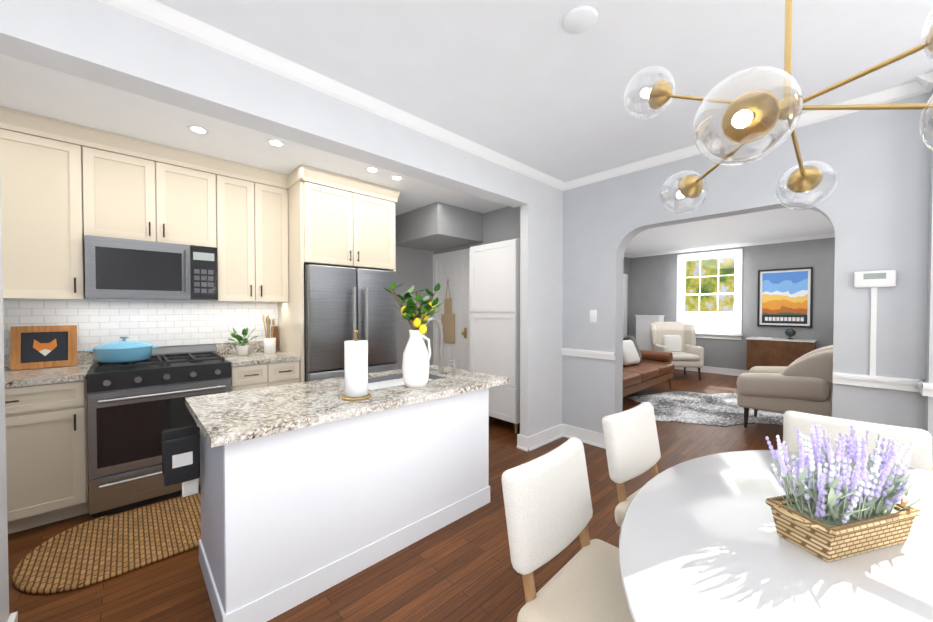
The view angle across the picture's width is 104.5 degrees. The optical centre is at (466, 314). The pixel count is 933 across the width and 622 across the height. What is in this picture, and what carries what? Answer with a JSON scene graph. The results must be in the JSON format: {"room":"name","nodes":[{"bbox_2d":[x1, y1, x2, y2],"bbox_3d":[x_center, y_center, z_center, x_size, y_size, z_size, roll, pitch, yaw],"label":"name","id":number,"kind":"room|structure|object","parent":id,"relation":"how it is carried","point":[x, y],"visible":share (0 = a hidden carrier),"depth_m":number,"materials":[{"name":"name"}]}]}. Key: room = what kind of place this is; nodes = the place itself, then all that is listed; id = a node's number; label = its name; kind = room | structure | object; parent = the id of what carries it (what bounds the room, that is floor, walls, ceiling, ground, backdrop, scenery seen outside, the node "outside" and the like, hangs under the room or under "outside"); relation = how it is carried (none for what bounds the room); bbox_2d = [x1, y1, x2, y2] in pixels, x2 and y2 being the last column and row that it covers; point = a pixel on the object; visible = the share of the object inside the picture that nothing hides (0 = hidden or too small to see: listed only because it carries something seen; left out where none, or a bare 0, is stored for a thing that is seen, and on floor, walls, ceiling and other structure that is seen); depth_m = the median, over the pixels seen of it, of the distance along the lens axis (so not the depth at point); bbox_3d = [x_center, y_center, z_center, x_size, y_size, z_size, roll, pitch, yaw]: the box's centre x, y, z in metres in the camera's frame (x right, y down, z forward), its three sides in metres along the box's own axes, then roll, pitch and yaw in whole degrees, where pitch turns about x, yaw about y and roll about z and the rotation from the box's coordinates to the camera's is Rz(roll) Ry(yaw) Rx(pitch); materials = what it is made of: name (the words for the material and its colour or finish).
{"room":"kitchen","nodes":[
{"label":"kitchen","id":0,"kind":"room"},
{"bbox_2d":[0,128,447,368],"bbox_3d":[-2.246,-0.037,3.572,5.310,2.600,0.470,-1,1,-43],"label":"wall","id":1,"kind":"structure","parent":0,"point":[414,267],"depth_m":5.01,"materials":[{"name":"paint"}]},
{"bbox_2d":[0,126,99,299],"bbox_3d":[-2.883,-0.620,2.393,0.611,1.033,0.337,-1,1,-43],"label":"upper cabinet","id":2,"kind":"object","parent":1,"relation":"attached to","point":[59,200],"depth_m":2.33,"materials":[{"name":"beige wood"}]},
{"bbox_2d":[96,146,167,242],"bbox_3d":[-2.545,-0.840,2.707,0.432,0.604,0.337,-1,1,-43],"label":"upper cabinet","id":3,"kind":"object","parent":1,"relation":"attached to","point":[132,192],"depth_m":2.61,"materials":[{"name":"beige wood"}]},
{"bbox_2d":[84,235,217,300],"bbox_3d":[-2.391,-0.326,2.784,0.735,0.421,0.448,-1,1,-43],"label":"microwave","id":4,"kind":"object","parent":3,"relation":"attached to","point":[122,269],"visible":1,"depth_m":2.62,"materials":[{"name":"silver metal"}]},
{"bbox_2d":[3,299,277,354],"bbox_3d":[-2.890,-0.028,2.637,2.786,0.589,0.010,-1,1,-43],"label":"tile backsplash","id":5,"kind":"structure","parent":1,"relation":"attached to","point":[97,322],"depth_m":2.92,"materials":[{"name":"white tile"}]},
{"bbox_2d":[4,340,279,367],"bbox_3d":[-2.880,0.318,2.631,2.786,0.100,0.018,-1,1,-43],"label":"backsplash","id":6,"kind":"structure","parent":1,"relation":"attached to","point":[256,346],"depth_m":3.25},
{"bbox_2d":[168,162,219,249],"bbox_3d":[-2.313,-0.843,2.925,0.432,0.604,0.337,-1,1,-43],"label":"upper cabinet","id":7,"kind":"object","parent":1,"relation":"attached to","point":[193,195],"depth_m":2.85,"materials":[{"name":"beige wood"}]},
{"bbox_2d":[211,174,263,301],"bbox_3d":[-2.055,-0.633,3.170,0.391,1.033,0.337,-1,1,-43],"label":"upper cabinet","id":8,"kind":"object","parent":1,"relation":"attached to","point":[240,256],"depth_m":3.08,"materials":[{"name":"beige wood"}]},
{"bbox_2d":[264,182,291,301],"bbox_3d":[-1.875,-0.635,3.340,0.331,1.033,0.337,-1,1,-43],"label":"upper cabinet","id":9,"kind":"object","parent":1,"relation":"attached to","point":[277,201],"depth_m":3.27,"materials":[{"name":"beige wood"}]},
{"bbox_2d":[292,178,359,269],"bbox_3d":[-1.438,-0.808,3.521,0.502,0.693,0.667,-1,1,-43],"label":"upper cabinet","id":10,"kind":"object","parent":1,"relation":"attached to","point":[325,220],"depth_m":3.24,"materials":[{"name":"beige wood"}]},
{"bbox_2d":[360,194,395,270],"bbox_3d":[-1.156,-0.812,3.787,0.502,0.693,0.667,-1,1,-43],"label":"upper cabinet","id":11,"kind":"object","parent":1,"relation":"attached to","point":[377,216],"depth_m":3.60,"materials":[{"name":"beige wood"}]},
{"bbox_2d":[433,248,469,370],"bbox_3d":[-0.222,0.183,5.004,0.075,2.115,0.820,-1,1,-43],"label":"door","id":12,"kind":"structure","parent":1,"relation":"attached to","point":[451,270],"depth_m":4.98,"materials":[{"name":"white wood"}]},
{"bbox_2d":[0,54,508,215],"bbox_3d":[-1.624,-1.291,2.881,4.994,0.069,1.998,-1,1,-43],"label":"ceiling","id":13,"kind":"structure","parent":0,"point":[29,87],"depth_m":2.42,"materials":[{"name":"paint"}]},
{"bbox_2d":[187,125,209,134],"bbox_3d":[-1.806,-1.245,2.436,0.124,0.007,0.124,-1,1,-43],"label":"recessed light","id":14,"kind":"object","parent":13,"relation":"in","point":[198,129],"visible":0.98,"depth_m":2.43,"materials":[{"name":"white glass"}]},
{"bbox_2d":[267,139,285,146],"bbox_3d":[-1.383,-1.248,2.628,0.124,0.007,0.124,-1,1,-43],"label":"recessed light","id":15,"kind":"object","parent":13,"relation":"in","point":[276,142],"visible":1,"depth_m":2.62,"materials":[{"name":"white"}]},
{"bbox_2d":[365,167,379,172],"bbox_3d":[-0.816,-1.256,3.134,0.124,0.007,0.124,-1,1,-43],"label":"recessed light","id":16,"kind":"object","parent":13,"relation":"in","point":[372,169],"visible":1,"depth_m":3.12,"materials":[{"name":"white"}]},
{"bbox_2d":[390,175,403,180],"bbox_3d":[-0.640,-1.259,3.326,0.124,0.007,0.124,-1,1,-43],"label":"recessed light","id":17,"kind":"object","parent":13,"relation":"in","point":[396,177],"visible":1,"depth_m":3.31,"materials":[{"name":"white"}]},
{"bbox_2d":[395,202,482,250],"bbox_3d":[-0.408,-1.104,4.699,0.734,0.359,1.018,-1,1,-43],"label":"ceiling bulkhead","id":18,"kind":"object","parent":13,"relation":"attached to","point":[435,226],"visible":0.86,"depth_m":4.39,"materials":[{"name":"paint"}]},
{"bbox_2d":[0,0,527,207],"bbox_3d":[-0.603,-1.162,2.354,3.058,0.309,0.170,-1,1,-43],"label":"header beam","id":19,"kind":"structure","parent":0,"point":[96,41],"depth_m":1.73,"materials":[{"name":"paint"}]},
{"bbox_2d":[0,176,562,621],"bbox_3d":[-0.880,-0.014,2.111,4.999,2.600,0.170,-1,1,-43],"label":"wall","id":20,"kind":"structure","parent":0,"point":[540,294],"depth_m":3.45,"materials":[{"name":"paint"}]},
{"bbox_2d":[98,0,565,190],"bbox_3d":[-0.801,-1.282,2.008,5.000,0.060,0.060,-1,1,-43],"label":"crown molding","id":21,"kind":"structure","parent":20,"relation":"attached to","point":[164,16],"depth_m":1.92,"materials":[{"name":"white wood"}]},
{"bbox_2d":[516,434,523,449],"bbox_3d":[0.707,1.200,3.636,0.615,0.125,0.050,-1,1,-43],"label":"baseboard","id":22,"kind":"structure","parent":20,"relation":"attached to","point":[520,438],"depth_m":3.41,"materials":[{"name":"white wood"}]},
{"bbox_2d":[524,423,562,451],"bbox_3d":[0.785,1.201,3.558,0.620,0.125,0.030,-1,1,-43],"label":"baseboard","id":23,"kind":"structure","parent":20,"relation":"attached to","point":[536,440],"depth_m":3.51,"materials":[{"name":"white wood"}]},
{"bbox_2d":[8,369,782,621],"bbox_3d":[1.740,1.297,3.360,10.800,0.060,6.270,-1,1,-43],"label":"floor","id":24,"kind":"structure","parent":0,"point":[462,569],"depth_m":1.82,"materials":[{"name":"brown wood"}]},
{"bbox_2d":[5,364,92,533],"bbox_3d":[-2.846,0.846,2.267,0.682,0.875,0.628,-1,1,-43],"label":"base cabinet","id":25,"kind":"object","parent":24,"relation":"on","point":[46,419],"depth_m":2.16,"materials":[{"name":"beige wood"}]},
{"bbox_2d":[4,364,91,383],"bbox_3d":[-3.142,0.396,1.975,1.503,0.035,0.638,-1,1,-43],"label":"countertop","id":26,"kind":"structure","parent":25,"relation":"on","point":[24,376],"depth_m":2.26,"materials":[{"name":"beige stone"}]},
{"bbox_2d":[10,325,76,369],"bbox_3d":[-2.926,0.223,2.512,0.300,0.290,0.060,-1,1,-43],"label":"picture frame","id":27,"kind":"object","parent":26,"relation":"on","point":[33,347],"visible":1,"depth_m":2.50,"materials":[{"name":"brown wood"}]},
{"bbox_2d":[12,490,200,593],"bbox_3d":[-1.582,1.271,2.426,1.844,0.021,0.744,-1,1,-43],"label":"jute rug","id":28,"kind":"object","parent":24,"relation":"on","point":[93,551],"visible":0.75,"depth_m":1.99,"materials":[{"name":"brown wicker"}]},
{"bbox_2d":[86,350,230,517],"bbox_3d":[-2.267,0.802,2.710,0.760,0.950,0.726,-1,1,-43],"label":"range","id":29,"kind":"object","parent":24,"relation":"on","point":[135,410],"visible":0.83,"depth_m":2.40,"materials":[{"name":"silver metal"}]},
{"bbox_2d":[85,337,159,362],"bbox_3d":[-2.460,0.244,2.600,0.383,0.175,0.316,-1,1,-43],"label":"pot","id":30,"kind":"object","parent":29,"relation":"on","point":[123,350],"visible":1,"depth_m":2.50,"materials":[{"name":"blue ceramic"}]},
{"bbox_2d":[231,360,279,391],"bbox_3d":[-1.921,0.833,3.136,0.317,0.875,0.628,-1,1,-43],"label":"base cabinet","id":31,"kind":"object","parent":24,"relation":"on","point":[243,376],"depth_m":2.90,"materials":[{"name":"beige wood"}]},
{"bbox_2d":[222,352,299,363],"bbox_3d":[-1.846,0.377,3.192,0.513,0.035,0.638,-1,1,-43],"label":"countertop","id":32,"kind":"structure","parent":31,"relation":"on","point":[252,357],"depth_m":3.06,"materials":[{"name":"beige stone"}]},
{"bbox_2d":[228,327,257,355],"bbox_3d":[-2.000,0.232,3.218,0.272,0.251,0.252,-1,1,-43],"label":"herb pot","id":33,"kind":"object","parent":32,"relation":"on","point":[242,349],"visible":1,"depth_m":3.19,"materials":[{"name":"white ceramic"}]},
{"bbox_2d":[262,314,275,353],"bbox_3d":[-1.834,0.174,3.360,0.107,0.363,0.115,-1,1,-43],"label":"utensil crock","id":34,"kind":"object","parent":32,"relation":"on","point":[269,344],"visible":1,"depth_m":3.33,"materials":[{"name":"white ceramic"}]},
{"bbox_2d":[271,326,277,350],"bbox_3d":[-1.876,0.233,3.537,0.055,0.239,0.025,-1,1,-43],"label":"cutting board","id":35,"kind":"object","parent":32,"relation":"on","point":[275,332],"visible":0.5,"depth_m":3.54,"materials":[{"name":"brown wood"}]},
{"bbox_2d":[276,360,298,384],"bbox_3d":[-1.775,0.830,3.272,0.310,0.875,0.628,-1,1,-43],"label":"base cabinet","id":36,"kind":"object","parent":24,"relation":"on","point":[288,369],"depth_m":3.08,"materials":[{"name":"beige wood"}]},
{"bbox_2d":[199,389,489,621],"bbox_3d":[-0.620,0.873,2.177,1.535,0.824,0.654,-1,1,-43],"label":"kitchen island","id":37,"kind":"object","parent":24,"relation":"on","point":[310,489],"depth_m":1.73,"materials":[{"name":"white"}]},
{"bbox_2d":[162,418,199,496],"bbox_3d":[-1.366,0.694,1.747,0.155,0.375,0.140,-1,1,-43],"label":"oven mitts","id":38,"kind":"object","parent":37,"relation":"hanging from","point":[181,455],"visible":0.9,"depth_m":1.71,"materials":[{"name":"black fabric"}]},
{"bbox_2d":[185,365,508,448],"bbox_3d":[-0.586,0.443,2.142,1.640,0.036,0.800,-1,1,-43],"label":"island countertop","id":39,"kind":"structure","parent":37,"relation":"on","point":[229,418],"depth_m":1.78,"materials":[{"name":"beige stone"}]},
{"bbox_2d":[341,330,370,400],"bbox_3d":[-0.572,0.253,1.876,0.150,0.351,0.150,-1,1,-43],"label":"paper towel holder","id":40,"kind":"object","parent":39,"relation":"on","point":[356,366],"visible":1,"depth_m":1.83,"materials":[{"name":"white paper"}]},
{"bbox_2d":[368,373,440,388],"bbox_3d":[-0.455,0.533,2.369,0.560,0.218,0.350,-1,1,-43],"label":"sink","id":41,"kind":"object","parent":39,"relation":"in","point":[386,379],"depth_m":2.47,"materials":[{"name":"silver metal"}]},
{"bbox_2d":[385,282,442,387],"bbox_3d":[-0.301,0.113,2.160,0.287,0.622,0.431,-1,1,-43],"label":"vase","id":42,"kind":"object","parent":39,"relation":"on","point":[415,364],"visible":1,"depth_m":2.11,"materials":[{"name":"white ceramic"}]},
{"bbox_2d":[422,317,456,372],"bbox_3d":[-0.197,0.219,2.512,0.210,0.400,0.174,-1,1,-43],"label":"faucet","id":43,"kind":"object","parent":39,"relation":"on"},
{"bbox_2d":[304,264,396,381],"bbox_3d":[-1.235,0.413,3.606,0.876,1.700,0.796,-1,1,-43],"label":"fridge","id":44,"kind":"object","parent":24,"relation":"on","point":[341,304],"visible":0.46,"depth_m":3.27,"materials":[{"name":"silver metal"}]},
{"bbox_2d":[469,239,519,432],"bbox_3d":[0.403,0.230,4.124,0.361,2.050,0.700,-1,1,-43],"label":"pantry cabinet","id":45,"kind":"object","parent":24,"relation":"on","point":[494,311],"visible":0.6,"depth_m":3.94,"materials":[{"name":"white paint"}]},
{"bbox_2d":[501,437,633,621],"bbox_3d":[0.449,0.884,1.040,0.514,0.842,0.572,-1,1,-43],"label":"chair","id":46,"kind":"object","parent":24,"relation":"on","point":[548,506],"visible":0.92,"depth_m":1.09,"materials":[{"name":"white fabric"}]},
{"bbox_2d":[602,402,660,537],"bbox_3d":[0.946,0.876,1.555,0.520,0.842,0.579,-1,1,-43],"label":"chair","id":47,"kind":"object","parent":24,"relation":"on","point":[632,447],"visible":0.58,"depth_m":1.62,"materials":[{"name":"white fabric"}]},
{"bbox_2d":[623,335,674,396],"bbox_3d":[2.376,0.797,5.596,2.126,0.871,0.930,-1,1,-43],"label":"sofa","id":48,"kind":"object","parent":24,"relation":"on","point":[640,372],"visible":0.31,"depth_m":5.60,"materials":[{"name":"brown leather"}]},
{"bbox_2d":[635,315,664,360],"bbox_3d":[4.152,0.598,8.202,0.290,1.185,0.530,-1,1,-43],"label":"base cabinet","id":49,"kind":"object","parent":24,"relation":"on","point":[643,322],"visible":0.31,"depth_m":8.14,"materials":[{"name":"white paint"}]},
{"bbox_2d":[650,322,703,379],"bbox_3d":[4.076,0.679,7.054,0.996,1.061,0.987,-1,1,-43],"label":"chair","id":50,"kind":"object","parent":24,"relation":"on","point":[677,340],"visible":0.73,"depth_m":7.14,"materials":[{"name":"beige fabric"}]},
{"bbox_2d":[629,392,783,426],"bbox_3d":[3.400,1.238,4.913,2.574,0.006,2.017,-1,1,-43],"label":"cowhide rug","id":51,"kind":"object","parent":24,"relation":"on","point":[724,409],"visible":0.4,"depth_m":4.68,"materials":[{"name":"grey fur"}]},
{"bbox_2d":[736,345,832,427],"bbox_3d":[3.567,0.751,3.905,0.840,0.990,0.983,-1,1,-43],"label":"armchair","id":52,"kind":"object","parent":51,"relation":"on","point":[803,383],"visible":0.71,"depth_m":3.65,"materials":[{"name":"beige fabric"}]},
{"bbox_2d":[619,450,932,621],"bbox_3d":[1.013,0.932,0.769,1.600,0.749,1.200,-1,1,-43],"label":"dining table","id":53,"kind":"object","parent":24,"relation":"on","point":[701,539],"visible":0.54,"depth_m":0.81,"materials":[{"name":"white"}]},
{"bbox_2d":[765,423,921,561],"bbox_3d":[0.924,0.422,0.894,0.355,0.263,0.273,-1,1,-43],"label":"basket","id":54,"kind":"object","parent":53,"relation":"on","point":[840,510],"visible":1,"depth_m":0.85,"materials":[{"name":"wicker"}]},
{"bbox_2d":[746,328,816,369],"bbox_3d":[5.643,0.725,6.503,0.445,0.984,0.920,-1,1,-43],"label":"sideboard","id":55,"kind":"object","parent":24,"relation":"on","point":[766,351],"visible":0.81,"depth_m":6.38,"materials":[{"name":"brown wood"}]},
{"bbox_2d":[783,411,932,471],"bbox_3d":[1.501,0.878,1.394,0.500,0.842,0.558,1,1,43],"label":"chair","id":56,"kind":"object","parent":24,"relation":"on","point":[920,454],"visible":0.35,"depth_m":1.51,"materials":[{"name":"white fabric"}]},
{"bbox_2d":[448,206,519,251],"bbox_3d":[0.198,-0.053,4.613,0.003,2.600,2.000,-1,1,-43],"label":"wall","id":57,"kind":"structure","parent":0,"point":[503,224],"depth_m":4.38,"materials":[{"name":"paint"}]},
{"bbox_2d":[154,0,932,254],"bbox_3d":[1.740,-1.363,3.318,10.800,0.060,6.270,-1,1,-43],"label":"ceiling","id":58,"kind":"structure","parent":0,"point":[535,84],"depth_m":1.86,"materials":[{"name":"paint"}]},
{"bbox_2d":[563,6,597,33],"bbox_3d":[0.502,-1.299,1.599,0.148,0.012,0.148,-1,1,-43],"label":"smoke detector","id":59,"kind":"object","parent":58,"relation":"attached to","point":[580,19],"visible":1,"depth_m":1.58,"materials":[{"name":"paint"}]},
{"bbox_2d":[624,0,932,213],"bbox_3d":[0.885,-0.781,1.075,1.127,1.030,0.895,-1,1,-43],"label":"chandelier","id":60,"kind":"object","parent":58,"relation":"hanging from","point":[749,117],"visible":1,"depth_m":0.79,"materials":[{"name":"clear glass"}]},
{"bbox_2d":[623,257,629,335],"bbox_3d":[1.970,-0.090,6.971,5.490,2.600,0.150,-1,1,-43],"label":"wall","id":61,"kind":"structure","parent":0,"point":[626,264],"depth_m":8.63,"materials":[{"name":"paint"}]},
{"bbox_2d":[623,274,627,337],"bbox_3d":[3.483,0.119,8.278,0.900,2.140,0.021,-1,1,-43],"label":"door frame","id":62,"kind":"structure","parent":61,"relation":"attached to","point":[625,286],"depth_m":8.51,"materials":[{"name":"white wood"}]},
{"bbox_2d":[629,237,834,369],"bbox_3d":[5.816,-0.087,6.777,0.150,2.600,5.400,-1,1,-43],"label":"wall","id":63,"kind":"structure","parent":0,"point":[652,285],"depth_m":7.02,"materials":[{"name":"paint"}]},
{"bbox_2d":[677,248,742,339],"bbox_3d":[5.041,-0.407,7.539,0.190,1.795,1.190,-1,1,-43],"label":"living room window","id":64,"kind":"structure","parent":63,"relation":"in","point":[726,324],"depth_m":7.47,"materials":[{"name":"white"}]},
{"bbox_2d":[675,366,748,375],"bbox_3d":[5.751,1.151,6.735,0.030,0.125,5.400,-1,1,-43],"label":"baseboard","id":65,"kind":"structure","parent":63,"relation":"attached to","point":[736,372],"depth_m":7.39,"materials":[{"name":"white wood"}]},
{"bbox_2d":[630,233,834,257],"bbox_3d":[5.740,-1.356,6.685,0.060,0.060,5.400,-1,1,-43],"label":"crown molding","id":66,"kind":"structure","parent":63,"relation":"attached to","point":[825,235],"depth_m":7.05,"materials":[{"name":"white"}]},
{"bbox_2d":[757,267,812,327],"bbox_3d":[5.825,-0.310,6.631,0.028,1.070,0.760,-1,1,-43],"label":"poster","id":67,"kind":"object","parent":63,"relation":"attached to","point":[785,297],"visible":0.98,"depth_m":6.62,"materials":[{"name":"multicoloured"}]},
{"bbox_2d":[562,88,932,460],"bbox_3d":[1.683,-0.029,3.065,0.280,2.600,5.650,-1,1,-43],"label":"wall","id":68,"kind":"structure","parent":0,"point":[875,209],"depth_m":2.30,"materials":[{"name":"paint"}]},
{"bbox_2d":[563,424,605,448],"bbox_3d":[1.198,1.201,3.548,0.030,0.125,0.570,-1,1,-43],"label":"baseboard","id":69,"kind":"structure","parent":68,"relation":"attached to","point":[586,436],"depth_m":3.57,"materials":[{"name":"white wood"}]},
{"bbox_2d":[589,310,596,321],"bbox_3d":[1.228,0.014,3.509,0.013,0.120,0.076,-1,1,-43],"label":"switch plate","id":70,"kind":"object","parent":68,"relation":"attached to","point":[592,315],"visible":1,"depth_m":3.51,"materials":[{"name":"white plastic"}]},
{"bbox_2d":[566,83,931,189],"bbox_3d":[1.803,-1.295,2.829,0.080,0.060,2.270,-1,1,-43],"label":"crown molding","id":71,"kind":"structure","parent":68,"relation":"attached to","point":[901,92],"depth_m":2.67,"materials":[{"name":"white wood"}]},
{"bbox_2d":[854,270,896,375],"bbox_3d":[2.461,0.052,2.186,0.028,0.635,0.170,-1,1,-43],"label":"thermostat","id":72,"kind":"object","parent":68,"relation":"attached to","point":[873,280],"visible":1,"depth_m":2.19,"materials":[{"name":"white plastic"}]},
{"bbox_2d":[910,72,932,91],"bbox_3d":[2.956,-1.274,1.442,0.060,0.060,1.450,-1,1,-43],"label":"crown molding","id":73,"kind":"structure","parent":68,"relation":"attached to","point":[922,82],"depth_m":2.01,"materials":[{"name":"white wood"}]},
{"label":"outside","id":74,"kind":"structure","parent":0,"visible":0},
{"bbox_2d":[685,257,734,311],"bbox_3d":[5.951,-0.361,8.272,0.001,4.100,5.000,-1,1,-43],"label":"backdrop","id":75,"kind":"structure","parent":74,"point":[723,284],"depth_m":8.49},
{"bbox_3d":[3.891,0.001,1.161,10.650,2.600,0.150,-1,1,-43],"label":"wall","id":76,"kind":"structure","parent":0,"visible":0},
{"bbox_2d":[561,348,614,359],"bbox_3d":[1.180,0.383,3.553,0.032,0.070,0.560,-1,1,-43],"label":"trim","id":77,"kind":"structure","parent":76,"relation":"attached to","point":[564,351],"depth_m":3.53,"materials":[{"name":"white wood"}]},
{"bbox_2d":[833,372,925,391],"bbox_3d":[2.465,0.405,2.173,0.050,0.070,0.370,-1,1,-43],"label":"trim","id":78,"kind":"structure","parent":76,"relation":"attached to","point":[904,384],"depth_m":2.18,"materials":[{"name":"white wood"}]},
{"bbox_2d":[916,380,932,396],"bbox_3d":[2.979,0.416,1.464,0.032,0.070,1.432,-1,1,-43],"label":"trim","id":79,"kind":"structure","parent":76,"relation":"attached to","point":[924,387],"depth_m":1.97,"materials":[{"name":"white wood"}]}
]}

